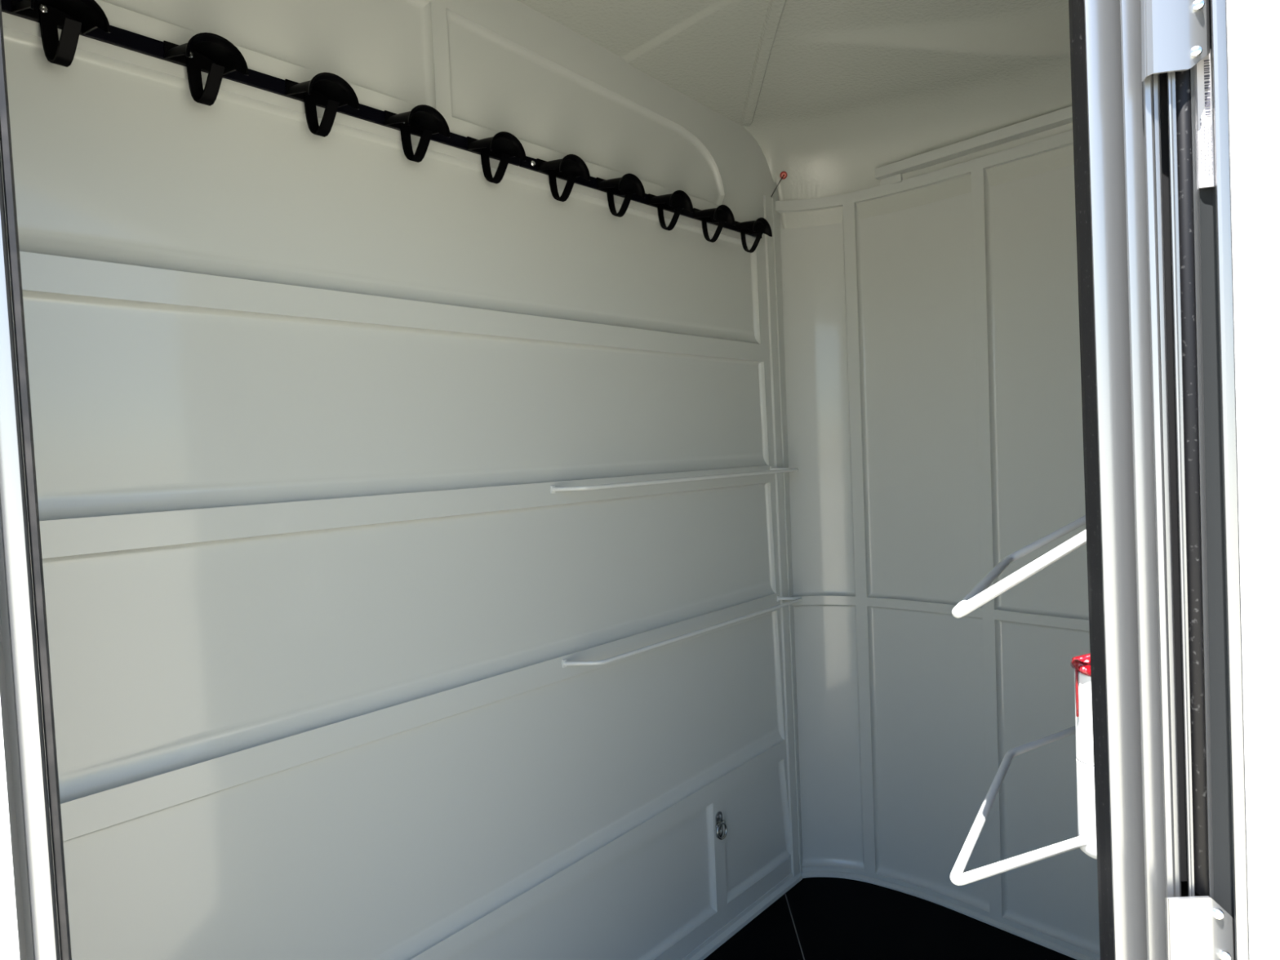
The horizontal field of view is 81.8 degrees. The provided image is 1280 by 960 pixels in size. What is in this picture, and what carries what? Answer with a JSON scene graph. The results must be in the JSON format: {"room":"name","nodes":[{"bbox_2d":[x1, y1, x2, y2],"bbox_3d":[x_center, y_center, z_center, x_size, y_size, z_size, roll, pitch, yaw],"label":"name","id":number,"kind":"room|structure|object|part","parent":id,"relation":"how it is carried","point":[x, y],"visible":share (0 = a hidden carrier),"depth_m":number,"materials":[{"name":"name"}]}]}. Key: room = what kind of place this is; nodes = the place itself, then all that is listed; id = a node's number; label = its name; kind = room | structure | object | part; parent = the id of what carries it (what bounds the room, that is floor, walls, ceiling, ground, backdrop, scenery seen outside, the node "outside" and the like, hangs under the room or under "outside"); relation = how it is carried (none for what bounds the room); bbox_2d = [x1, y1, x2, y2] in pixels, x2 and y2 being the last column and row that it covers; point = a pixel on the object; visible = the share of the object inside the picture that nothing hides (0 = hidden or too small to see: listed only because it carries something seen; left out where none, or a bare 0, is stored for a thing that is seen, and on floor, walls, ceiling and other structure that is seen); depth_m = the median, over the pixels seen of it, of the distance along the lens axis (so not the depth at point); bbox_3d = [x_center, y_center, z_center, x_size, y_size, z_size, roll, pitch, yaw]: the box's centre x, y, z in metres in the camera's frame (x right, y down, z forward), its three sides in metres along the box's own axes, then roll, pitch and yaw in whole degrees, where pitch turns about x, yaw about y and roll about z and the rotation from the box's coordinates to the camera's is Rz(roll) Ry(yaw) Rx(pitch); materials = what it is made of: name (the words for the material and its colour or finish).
{"room":"horse trailer tack room","nodes":[
{"label":"horse trailer tack room","id":0,"kind":"room"},
{"bbox_2d":[0,0,802,959],"bbox_3d":[-0.424,0.110,1.255,0.015,2.220,2.420,0,3,45],"label":"wall","id":1,"kind":"structure","parent":0,"point":[307,408],"depth_m":1.27,"materials":[{"name":"grey plastic"}]},
{"bbox_2d":[0,0,519,166],"bbox_3d":[-0.583,-0.593,1.081,0.006,0.022,0.993,0,3,45],"label":"hook rail","id":2,"kind":"object","parent":1,"relation":"attached to","point":[118,37],"visible":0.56,"depth_m":1.09,"materials":[{"name":"black metal"}]},
{"bbox_2d":[11,0,111,66],"bbox_3d":[-0.709,-0.553,0.905,0.060,0.081,0.088,0,3,45],"label":"hook","id":3,"kind":"object","parent":2,"relation":"attached to","point":[73,16],"visible":1,"depth_m":0.91,"materials":[{"name":"black plastic"}]},
{"bbox_3d":[-0.737,-0.580,0.918,0.004,0.024,0.068,0,3,45],"label":"mounting plate","id":4,"kind":"part","parent":3,"relation":"part of","materials":[{"name":"black plastic"}]},
{"bbox_2d":[163,32,248,106],"bbox_3d":[-0.597,-0.563,1.019,0.060,0.081,0.088,0,3,45],"label":"hook","id":5,"kind":"object","parent":2,"relation":"attached to","point":[211,53],"visible":1,"depth_m":1.02,"materials":[{"name":"black plastic"}]},
{"bbox_3d":[-0.625,-0.589,1.031,0.004,0.024,0.068,0,3,45],"label":"mounting plate","id":6,"kind":"part","parent":5,"relation":"part of","materials":[{"name":"black plastic"}]},
{"bbox_2d":[284,72,359,137],"bbox_3d":[-0.486,-0.572,1.132,0.060,0.081,0.088,0,3,45],"label":"hook","id":7,"kind":"object","parent":2,"relation":"attached to","point":[330,91],"visible":1,"depth_m":1.14,"materials":[{"name":"black plastic"}]},
{"bbox_3d":[-0.514,-0.598,1.145,0.004,0.024,0.068,0,3,45],"label":"mounting plate","id":8,"kind":"part","parent":7,"relation":"part of","materials":[{"name":"black plastic"}]},
{"bbox_2d":[384,104,450,162],"bbox_3d":[-0.374,-0.581,1.246,0.060,0.081,0.088,0,3,45],"label":"hook","id":9,"kind":"object","parent":2,"relation":"attached to","point":[425,121],"visible":1,"depth_m":1.25,"materials":[{"name":"black plastic"}]},
{"bbox_3d":[-0.402,-0.607,1.258,0.004,0.024,0.068,0,3,45],"label":"mounting plate","id":10,"kind":"part","parent":9,"relation":"part of","materials":[{"name":"black plastic"}]},
{"bbox_2d":[466,131,526,183],"bbox_3d":[-0.263,-0.590,1.359,0.060,0.081,0.088,0,3,45],"label":"hook","id":11,"kind":"object","parent":2,"relation":"attached to","point":[504,145],"visible":1,"depth_m":1.36,"materials":[{"name":"black plastic"}]},
{"bbox_3d":[-0.291,-0.617,1.371,0.004,0.024,0.068,0,3,45],"label":"mounting plate","id":12,"kind":"part","parent":11,"relation":"part of","materials":[{"name":"black plastic"}]},
{"bbox_2d":[519,155,761,238],"bbox_3d":[0.049,-0.645,1.722,0.009,0.022,0.805,0,3,45],"label":"hook rail","id":13,"kind":"object","parent":1,"relation":"attached to","point":[531,163],"visible":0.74,"depth_m":1.57,"materials":[{"name":"black metal"}]},
{"bbox_2d":[536,154,590,201],"bbox_3d":[-0.151,-0.600,1.473,0.060,0.081,0.088,0,3,45],"label":"hook","id":14,"kind":"object","parent":13,"relation":"hanging from","point":[571,166],"visible":1,"depth_m":1.48,"materials":[{"name":"black plastic"}]},
{"bbox_3d":[-0.179,-0.626,1.485,0.004,0.024,0.068,0,3,45],"label":"mounting plate","id":15,"kind":"part","parent":14,"relation":"part of","materials":[{"name":"black plastic"}]},
{"bbox_2d":[596,173,645,217],"bbox_3d":[-0.040,-0.609,1.586,0.060,0.081,0.088,0,3,45],"label":"hook","id":16,"kind":"object","parent":13,"relation":"attached to","point":[628,184],"visible":1,"depth_m":1.59,"materials":[{"name":"black plastic"}]},
{"bbox_3d":[-0.068,-0.635,1.598,0.004,0.024,0.068,0,3,45],"label":"mounting plate","id":17,"kind":"part","parent":16,"relation":"part of","materials":[{"name":"black plastic"}]},
{"bbox_2d":[648,190,693,231],"bbox_3d":[0.071,-0.618,1.700,0.060,0.081,0.088,0,3,45],"label":"hook","id":18,"kind":"object","parent":13,"relation":"attached to","point":[678,200],"visible":1,"depth_m":1.70,"materials":[{"name":"black plastic"}]},
{"bbox_3d":[0.044,-0.644,1.712,0.004,0.024,0.068,0,3,45],"label":"mounting plate","id":19,"kind":"part","parent":18,"relation":"part of","materials":[{"name":"black plastic"}]},
{"bbox_2d":[693,204,735,242],"bbox_3d":[0.183,-0.627,1.813,0.060,0.081,0.088,0,3,45],"label":"hook","id":20,"kind":"object","parent":13,"relation":"attached to","point":[722,214],"visible":1,"depth_m":1.81,"materials":[{"name":"black plastic"}]},
{"bbox_3d":[0.155,-0.653,1.825,0.004,0.024,0.068,0,3,45],"label":"mounting plate","id":21,"kind":"part","parent":20,"relation":"part of","materials":[{"name":"black plastic"}]},
{"bbox_2d":[733,217,772,253],"bbox_3d":[0.294,-0.636,1.926,0.060,0.081,0.088,0,3,45],"label":"hook","id":22,"kind":"object","parent":13,"relation":"attached to","point":[761,225],"visible":0.95,"depth_m":1.93,"materials":[{"name":"black plastic"}]},
{"bbox_3d":[0.267,-0.663,1.938,0.004,0.024,0.068,0,3,45],"label":"mounting plate","id":23,"kind":"part","parent":22,"relation":"part of","materials":[{"name":"black plastic"}]},
{"bbox_2d":[550,466,798,493],"bbox_3d":[0.130,-0.007,1.769,0.059,0.020,0.831,0,3,45],"label":"wall rack","id":24,"kind":"object","parent":1,"relation":"attached to","point":[772,470],"visible":1,"depth_m":1.66,"materials":[{"name":"white metal"}]},
{"bbox_3d":[-0.176,0.019,1.495,0.004,0.016,0.010,0,3,45],"label":"weld plate","id":25,"kind":"part","parent":24,"relation":"part of","materials":[{"name":"white metal"}]},
{"bbox_2d":[562,595,802,667],"bbox_3d":[0.147,0.352,1.784,0.059,0.016,0.820,0,3,45],"label":"wall rack","id":26,"kind":"object","parent":1,"relation":"attached to","point":[794,599],"visible":1,"depth_m":1.69,"materials":[{"name":"white metal"}]},
{"bbox_3d":[-0.155,0.376,1.514,0.004,0.016,0.010,0,3,45],"label":"weld plate","id":27,"kind":"part","parent":26,"relation":"part of","materials":[{"name":"white metal"}]},
{"bbox_2d":[715,811,727,839],"bbox_3d":[0.205,0.875,1.869,0.014,0.068,0.041,0,3,45],"label":"ring","id":28,"kind":"object","parent":1,"relation":"attached to","point":[719,822],"visible":1,"depth_m":1.87,"materials":[{"name":"silver metal"}]},
{"bbox_3d":[0.201,0.875,1.873,0.003,0.068,0.025,0,3,45],"label":"plate","id":29,"kind":"part","parent":28,"relation":"part of","materials":[{"name":"silver metal"}]},
{"bbox_2d":[681,872,802,959],"bbox_3d":[-0.376,1.204,1.279,0.015,0.030,2.395,0,3,45],"label":"baseboard","id":30,"kind":"structure","parent":1,"relation":"attached to","point":[733,926],"depth_m":1.93,"materials":[{"name":"grey plastic"}]},
{"bbox_2d":[763,195,802,876],"bbox_3d":[0.405,0.184,2.082,0.006,1.936,0.066,0,3,45],"label":"trim","id":31,"kind":"structure","parent":1,"relation":"attached to","point":[768,202],"depth_m":2.08,"materials":[{"name":"grey plastic"}]},
{"bbox_2d":[0,0,1279,959],"bbox_3d":[-0.140,0.238,0.485,3.700,2.600,0.104,-2,2,0],"label":"wall","id":32,"kind":"structure","parent":0,"point":[1253,26],"depth_m":0.46,"materials":[{"name":"white"}]},
{"bbox_2d":[0,0,1249,959],"bbox_3d":[0.020,0.317,0.495,0.829,1.867,0.087,-3,2,-3],"label":"door frame","id":33,"kind":"structure","parent":32,"relation":"in","point":[1154,247],"depth_m":0.48,"materials":[{"name":"silver metal"}]},
{"bbox_3d":[-0.365,0.335,0.453,0.062,1.867,0.023,0,3,45],"label":"frame","id":34,"kind":"part","parent":33,"relation":"part of","materials":[{"name":"silver metal"}]},
{"bbox_3d":[0.369,0.301,0.514,0.107,1.867,0.075,-1,3,36],"label":"frame","id":35,"kind":"part","parent":33,"relation":"part of","materials":[{"name":"silver metal"}]},
{"bbox_3d":[0.334,-0.298,0.457,0.040,0.094,0.012,-2,2,5],"label":"corner plate","id":36,"kind":"part","parent":33,"relation":"part of","materials":[{"name":"silver metal"}]},
{"bbox_3d":[0.368,0.319,0.481,0.045,0.103,0.012,-2,2,5],"label":"corner plate","id":37,"kind":"part","parent":33,"relation":"part of","materials":[{"name":"silver metal"}]},
{"bbox_2d":[1196,48,1214,188],"bbox_3d":[0.359,-0.229,0.468,0.010,0.085,0.002,-2,2,12],"label":"barcode sticker","id":38,"kind":"object","parent":33,"relation":"attached to","point":[1204,82],"visible":1,"depth_m":0.47,"materials":[{"name":"white paper"}]},
{"bbox_2d":[1200,118,1213,180],"bbox_3d":[0.359,-0.209,0.468,0.007,0.039,0.001,-2,2,13],"label":"print","id":39,"kind":"object","parent":38,"relation":"attached to","point":[1206,124],"depth_m":0.47,"materials":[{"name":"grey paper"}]},
{"bbox_2d":[518,0,1074,228],"bbox_3d":[0.025,-0.288,0.952,1.096,1.404,2.456,0,3,45],"label":"ceiling","id":40,"kind":"structure","parent":0,"point":[851,89],"depth_m":1.67,"materials":[{"name":"grey plastic"}]},
{"bbox_2d":[740,0,786,126],"bbox_3d":[0.269,-0.916,1.477,0.037,0.047,0.994,-2,2,1],"label":"trim","id":41,"kind":"structure","parent":40,"relation":"attached to","point":[775,10],"depth_m":1.63,"materials":[{"name":"grey plastic"}]},
{"bbox_2d":[770,171,786,197],"bbox_3d":[0.387,-0.818,2.042,0.054,0.074,0.021,-4,3,-35],"label":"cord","id":42,"kind":"object","parent":40,"relation":"attached to","point":[783,175],"visible":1,"depth_m":2.05,"materials":[{"name":"red plastic"}]},
{"bbox_2d":[703,876,1076,959],"bbox_3d":[0.072,1.232,0.964,1.211,0.040,2.570,0,3,45],"label":"floor","id":43,"kind":"structure","parent":0,"point":[834,918],"depth_m":1.89,"materials":[{"name":"black rubber"}]},
{"bbox_2d":[784,893,804,959],"bbox_3d":[0.397,1.169,1.699,0.003,0.002,0.740,-2,2,1],"label":"trim","id":44,"kind":"structure","parent":43,"relation":"attached to","point":[784,893],"depth_m":1.91,"materials":[{"name":"grey"}]},
{"bbox_2d":[775,129,1100,959],"bbox_3d":[0.806,0.176,1.888,0.899,1.934,0.107,-1,3,35],"label":"wall","id":45,"kind":"structure","parent":0,"point":[932,350],"depth_m":1.95,"materials":[{"name":"grey plastic"}]},
{"bbox_2d":[880,173,902,185],"bbox_3d":[0.675,-0.799,1.975,0.060,0.025,0.028,0,3,45],"label":"trim","id":46,"kind":"structure","parent":45,"relation":"attached to","point":[898,178],"depth_m":1.96,"materials":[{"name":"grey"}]},
{"bbox_2d":[801,871,1095,959],"bbox_3d":[0.841,1.136,1.915,0.893,0.012,0.100,-1,3,35],"label":"baseboard","id":47,"kind":"structure","parent":45,"relation":"attached to","point":[1030,937],"depth_m":1.96,"materials":[{"name":"grey plastic"}]},
{"bbox_2d":[875,106,1072,179],"bbox_3d":[0.876,-0.821,1.760,0.652,0.025,0.050,0,3,45],"label":"trim","id":48,"kind":"structure","parent":45,"relation":"attached to","point":[1062,117],"depth_m":1.79,"materials":[{"name":"grey plastic"}]},
{"bbox_3d":[0.766,0.065,1.077,0.272,2.220,1.337,0,3,45],"label":"wall","id":49,"kind":"structure","parent":0,"visible":0},
{"bbox_2d":[951,515,1086,617],"bbox_3d":[0.530,0.056,0.913,0.170,0.127,0.581,-1,3,35],"label":"rack","id":50,"kind":"object","parent":49,"relation":"attached to","point":[981,593],"visible":0.6,"depth_m":0.71,"materials":[{"name":"white metal"}]},
{"bbox_2d":[950,669,1097,885],"bbox_3d":[0.557,0.284,0.941,0.171,0.194,0.668,-1,3,35],"label":"rack","id":51,"kind":"object","parent":49,"relation":"attached to","point":[1086,839],"visible":0.64,"depth_m":0.76,"materials":[{"name":"white metal"}]},
{"bbox_3d":[0.546,0.367,0.956,0.134,0.016,0.679,-1,3,40],"label":"rod","id":52,"kind":"part","parent":51,"relation":"part of","materials":[{"name":"white metal"}]},
{"bbox_2d":[1070,653,1090,716],"bbox_3d":[0.472,0.214,0.768,0.046,0.061,0.042,-3,2,-1],"label":"tape","id":53,"kind":"object","parent":51,"relation":"on","point":[1082,664],"visible":0.48,"depth_m":0.76,"materials":[{"name":"red plastic"}]}
]}

